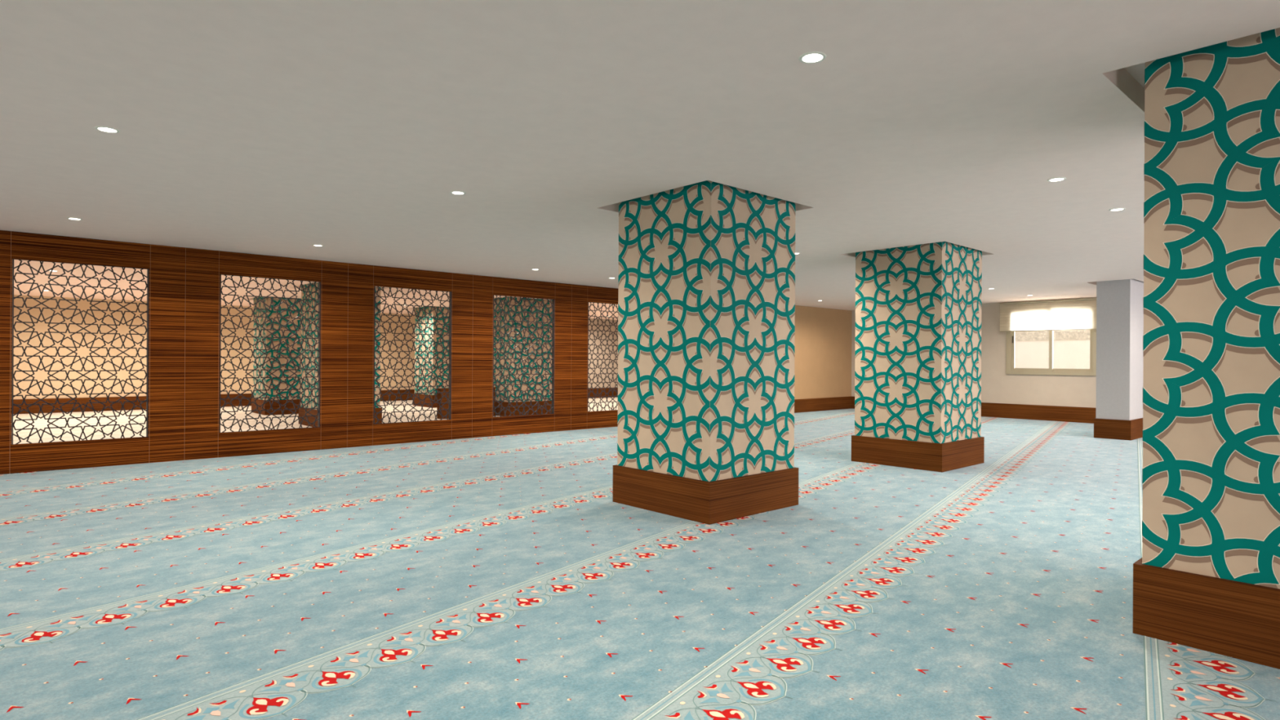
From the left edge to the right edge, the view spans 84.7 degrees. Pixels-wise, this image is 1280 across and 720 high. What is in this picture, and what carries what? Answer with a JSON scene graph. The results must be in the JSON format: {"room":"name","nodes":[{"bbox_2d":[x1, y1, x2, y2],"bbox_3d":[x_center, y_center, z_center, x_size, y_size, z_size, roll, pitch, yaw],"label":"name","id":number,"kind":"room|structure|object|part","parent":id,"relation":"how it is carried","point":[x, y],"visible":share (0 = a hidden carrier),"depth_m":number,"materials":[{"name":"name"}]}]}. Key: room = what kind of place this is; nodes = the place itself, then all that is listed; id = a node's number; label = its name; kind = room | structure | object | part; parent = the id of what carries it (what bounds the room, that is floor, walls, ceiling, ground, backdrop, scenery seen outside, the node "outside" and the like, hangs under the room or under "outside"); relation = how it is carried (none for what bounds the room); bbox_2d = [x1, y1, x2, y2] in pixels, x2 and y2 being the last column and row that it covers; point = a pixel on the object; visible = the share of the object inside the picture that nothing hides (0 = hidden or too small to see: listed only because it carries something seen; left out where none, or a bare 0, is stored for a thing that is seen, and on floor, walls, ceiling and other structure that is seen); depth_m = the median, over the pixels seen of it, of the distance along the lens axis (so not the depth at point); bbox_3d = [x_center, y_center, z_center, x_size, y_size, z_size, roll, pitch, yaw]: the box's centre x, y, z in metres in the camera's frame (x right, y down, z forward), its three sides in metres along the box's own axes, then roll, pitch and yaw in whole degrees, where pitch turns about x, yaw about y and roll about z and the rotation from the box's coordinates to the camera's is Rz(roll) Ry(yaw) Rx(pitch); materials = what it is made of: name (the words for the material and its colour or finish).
{"room":"mosque","nodes":[
{"label":"mosque","id":0,"kind":"room"},
{"bbox_2d":[11,294,617,399],"bbox_3d":[-7.503,-0.086,19.221,25.806,2.690,7.663,0,0,-17],"label":"wall","id":1,"kind":"structure","parent":0,"point":[82,304],"depth_m":17.01,"materials":[{"name":"paint"}]},
{"bbox_2d":[13,389,414,414],"bbox_3d":[-12.101,1.066,17.617,17.600,0.334,0.030,0,0,-42],"label":"baseboard","id":2,"kind":"structure","parent":1,"relation":"attached to","point":[34,409],"depth_m":16.88,"materials":[{"name":"brown wood"}]},
{"bbox_2d":[588,387,617,398],"bbox_3d":[-1.826,1.123,23.572,5.640,0.334,0.030,0,0,-42],"label":"baseboard","id":3,"kind":"structure","parent":1,"relation":"attached to","point":[606,390],"depth_m":24.07,"materials":[{"name":"brown wood"}]},
{"bbox_2d":[0,230,852,474],"bbox_3d":[-2.833,-0.061,11.547,23.238,2.690,0.060,0,0,-42],"label":"wall","id":4,"kind":"structure","parent":0,"point":[184,282],"depth_m":10.03,"materials":[{"name":"brown wood"}]},
{"bbox_2d":[11,258,149,444],"bbox_3d":[-6.521,-0.089,8.226,1.250,2.081,0.056,0,0,-42],"label":"lattice screen","id":5,"kind":"object","parent":4,"relation":"attached to","point":[146,372],"visible":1,"depth_m":8.19,"materials":[{"name":"brown wood"}]},
{"bbox_2d":[219,274,320,432],"bbox_3d":[-5.024,-0.080,9.574,1.250,2.081,0.056,0,0,-42],"label":"lattice screen","id":6,"kind":"object","parent":4,"relation":"attached to","point":[317,408],"visible":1,"depth_m":9.55,"materials":[{"name":"brown wood"}]},
{"bbox_2d":[373,285,451,423],"bbox_3d":[-3.527,-0.072,10.922,1.250,2.081,0.056,0,0,-42],"label":"lattice screen","id":7,"kind":"object","parent":4,"relation":"attached to","point":[401,291],"visible":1,"depth_m":10.89,"materials":[{"name":"brown wood"}]},
{"bbox_2d":[493,294,554,417],"bbox_3d":[-2.030,-0.064,12.270,1.250,2.081,0.056,0,0,-42],"label":"lattice screen","id":8,"kind":"object","parent":4,"relation":"attached to","point":[552,314],"visible":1,"depth_m":12.26,"materials":[{"name":"wood"}]},
{"bbox_2d":[587,302,617,411],"bbox_3d":[-0.533,-0.056,13.618,1.250,2.081,0.056,0,0,-42],"label":"lattice screen","id":9,"kind":"object","parent":4,"relation":"attached to","point":[593,304],"visible":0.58,"depth_m":13.42,"materials":[{"name":"brown wood"}]},
{"bbox_2d":[794,396,851,413],"bbox_3d":[3.010,1.150,16.759,7.510,0.334,0.030,0,0,-42],"label":"baseboard","id":10,"kind":"structure","parent":4,"relation":"attached to","point":[808,405],"depth_m":18.31,"materials":[{"name":"brown wood"}]},
{"bbox_2d":[0,397,1279,719],"bbox_3d":[-1.841,1.339,10.458,23.271,0.102,24.797,0,0,-42],"label":"floor","id":11,"kind":"structure","parent":0,"point":[503,577],"depth_m":3.95,"materials":[{"name":"blue carpet"}]},
{"bbox_2d":[251,296,301,415],"bbox_3d":[-8.449,-0.157,16.744,1.190,2.820,1.195,0,0,-42],"label":"pillar","id":12,"kind":"structure","parent":11,"relation":"on","point":[270,393],"depth_m":16.22,"materials":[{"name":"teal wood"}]},
{"bbox_2d":[298,282,382,426],"bbox_3d":[-5.897,-0.143,13.821,1.190,2.820,1.195,0,0,-42],"label":"pillar","id":13,"kind":"structure","parent":11,"relation":"on","point":[304,400],"depth_m":13.59,"materials":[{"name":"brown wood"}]},
{"bbox_2d":[413,306,448,408],"bbox_3d":[-5.454,-0.140,19.441,1.190,2.820,1.195,0,0,-42],"label":"pillar","id":14,"kind":"structure","parent":11,"relation":"on","point":[436,372],"depth_m":18.87,"materials":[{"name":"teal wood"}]},
{"bbox_2d":[436,386,496,418],"bbox_3d":[-3.859,0.949,15.638,1.360,0.660,0.240,0,0,-42],"label":"pillar base","id":15,"kind":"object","parent":11,"relation":"on","point":[444,399],"depth_m":15.20,"materials":[{"name":"brown wood"}]},
{"bbox_3d":[-3.857,0.634,15.638,1.360,0.030,0.240,0,0,-42],"label":"rail","id":16,"kind":"part","parent":15,"relation":"part of","materials":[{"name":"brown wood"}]},
{"bbox_2d":[493,296,551,416],"bbox_3d":[-2.858,-0.126,16.558,1.190,2.820,1.195,0,0,-42],"label":"pillar","id":17,"kind":"structure","parent":11,"relation":"on","point":[505,340],"depth_m":16.08,"materials":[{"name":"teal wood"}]},
{"bbox_2d":[612,180,798,524],"bbox_3d":[0.599,-0.107,6.390,1.190,2.820,1.195,0,0,-42],"label":"pillar","id":18,"kind":"structure","parent":11,"relation":"on","point":[706,277],"depth_m":5.94,"materials":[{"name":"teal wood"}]},
{"bbox_2d":[851,241,984,472],"bbox_3d":[3.597,-0.090,9.084,1.190,2.820,1.195,0,0,-42],"label":"pillar","id":19,"kind":"structure","parent":11,"relation":"on","point":[918,308],"depth_m":8.66,"materials":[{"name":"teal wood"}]},
{"bbox_2d":[1093,279,1143,440],"bbox_3d":[8.441,-0.063,12.303,1.100,2.820,0.540,0,0,-42],"label":"column","id":20,"kind":"structure","parent":11,"relation":"on","point":[1119,303],"depth_m":11.96,"materials":[{"name":"grey paint"}]},
{"bbox_2d":[1133,27,1279,669],"bbox_3d":[3.219,-0.092,3.329,1.190,2.820,1.195,0,0,-42],"label":"pillar","id":21,"kind":"structure","parent":11,"relation":"on","point":[1206,576],"depth_m":3.18,"materials":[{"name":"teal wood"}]},
{"bbox_2d":[0,0,1279,319],"bbox_3d":[-1.770,-1.550,10.374,23.240,0.300,24.600,0,0,-42],"label":"ceiling","id":22,"kind":"structure","parent":0,"point":[284,128],"depth_m":4.20,"materials":[{"name":"paint"}]},
{"bbox_2d":[66,217,82,220],"bbox_3d":[-5.687,-1.419,7.060,0.124,0.005,0.124,0,0,-42],"label":"recessed light","id":23,"kind":"object","parent":22,"relation":"in","point":[69,218],"visible":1,"depth_m":7.06,"materials":[{"name":"white"}]},
{"bbox_2d":[94,125,119,133],"bbox_3d":[-3.252,-1.406,4.285,0.124,0.005,0.124,0,0,-42],"label":"recessed light","id":24,"kind":"object","parent":22,"relation":"in","point":[105,129],"visible":1,"depth_m":4.27,"materials":[{"name":"white"}]},
{"bbox_2d":[450,191,465,195],"bbox_3d":[-1.522,-1.396,5.867,0.124,0.005,0.124,0,0,-42],"label":"recessed light","id":25,"kind":"object","parent":22,"relation":"in","point":[458,193],"visible":1,"depth_m":5.86,"materials":[{"name":"white"}]},
{"bbox_2d":[798,51,826,63],"bbox_3d":[0.790,-1.383,3.214,0.124,0.005,0.124,0,0,-42],"label":"recessed light","id":26,"kind":"object","parent":22,"relation":"in","point":[811,57],"visible":1,"depth_m":3.21,"materials":[{"name":"white"}]},
{"bbox_2d":[999,297,1096,332],"bbox_3d":[9.057,-0.989,15.578,0.056,0.688,2.040,0,0,-42],"label":"roller blind","id":27,"kind":"object","parent":22,"relation":"hanging from","point":[1079,313],"visible":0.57,"depth_m":15.55,"materials":[{"name":"beige fabric"}]},
{"bbox_2d":[1047,177,1066,182],"bbox_3d":[3.165,-1.370,5.333,0.124,0.005,0.124,0,0,-42],"label":"recessed light","id":28,"kind":"object","parent":22,"relation":"in","point":[1057,179],"visible":1,"depth_m":5.32,"materials":[{"name":"white"}]},
{"bbox_2d":[1109,208,1125,211],"bbox_3d":[4.328,-1.364,6.365,0.124,0.005,0.124,0,0,-42],"label":"recessed light","id":29,"kind":"object","parent":22,"relation":"in","point":[1113,209],"visible":1,"depth_m":6.35,"materials":[{"name":"white"}]},
{"bbox_2d":[851,302,1096,408],"bbox_3d":[10.508,0.013,14.243,0.200,2.690,13.907,0,0,-42],"label":"wall","id":30,"kind":"structure","parent":0,"point":[997,386],"depth_m":16.27,"materials":[{"name":"beige paint"}]},
{"bbox_2d":[850,395,1096,423],"bbox_3d":[10.435,1.191,14.146,0.030,0.334,13.851,0,0,-42],"label":"baseboard","id":31,"kind":"structure","parent":30,"relation":"attached to","point":[1039,412],"depth_m":15.77,"materials":[{"name":"brown wood"}]},
{"bbox_2d":[1005,329,1096,375],"bbox_3d":[9.164,-0.439,15.643,0.130,1.540,1.850,0,0,-42],"label":"window","id":32,"kind":"structure","parent":30,"relation":"in","point":[1010,349],"depth_m":15.62,"materials":[{"name":"beige metal"}]},
{"bbox_3d":[8.884,-0.441,15.923,0.030,1.390,0.860,0,0,-42],"label":"sash","id":33,"kind":"part","parent":32,"relation":"part of","materials":[{"name":"glass"}]},
{"bbox_3d":[9.439,-0.438,15.359,0.030,1.390,0.860,0,0,-42],"label":"sash","id":34,"kind":"part","parent":32,"relation":"part of","materials":[{"name":"glass"}]},
{"label":"outside","id":35,"kind":"structure","parent":0,"visible":0},
{"bbox_2d":[1014,329,1089,368],"bbox_3d":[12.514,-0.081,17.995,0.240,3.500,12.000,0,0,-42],"label":"window pane","id":36,"kind":"structure","parent":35,"point":[1071,348],"depth_m":19.17,"materials":[{"name":"glass"}]}
]}

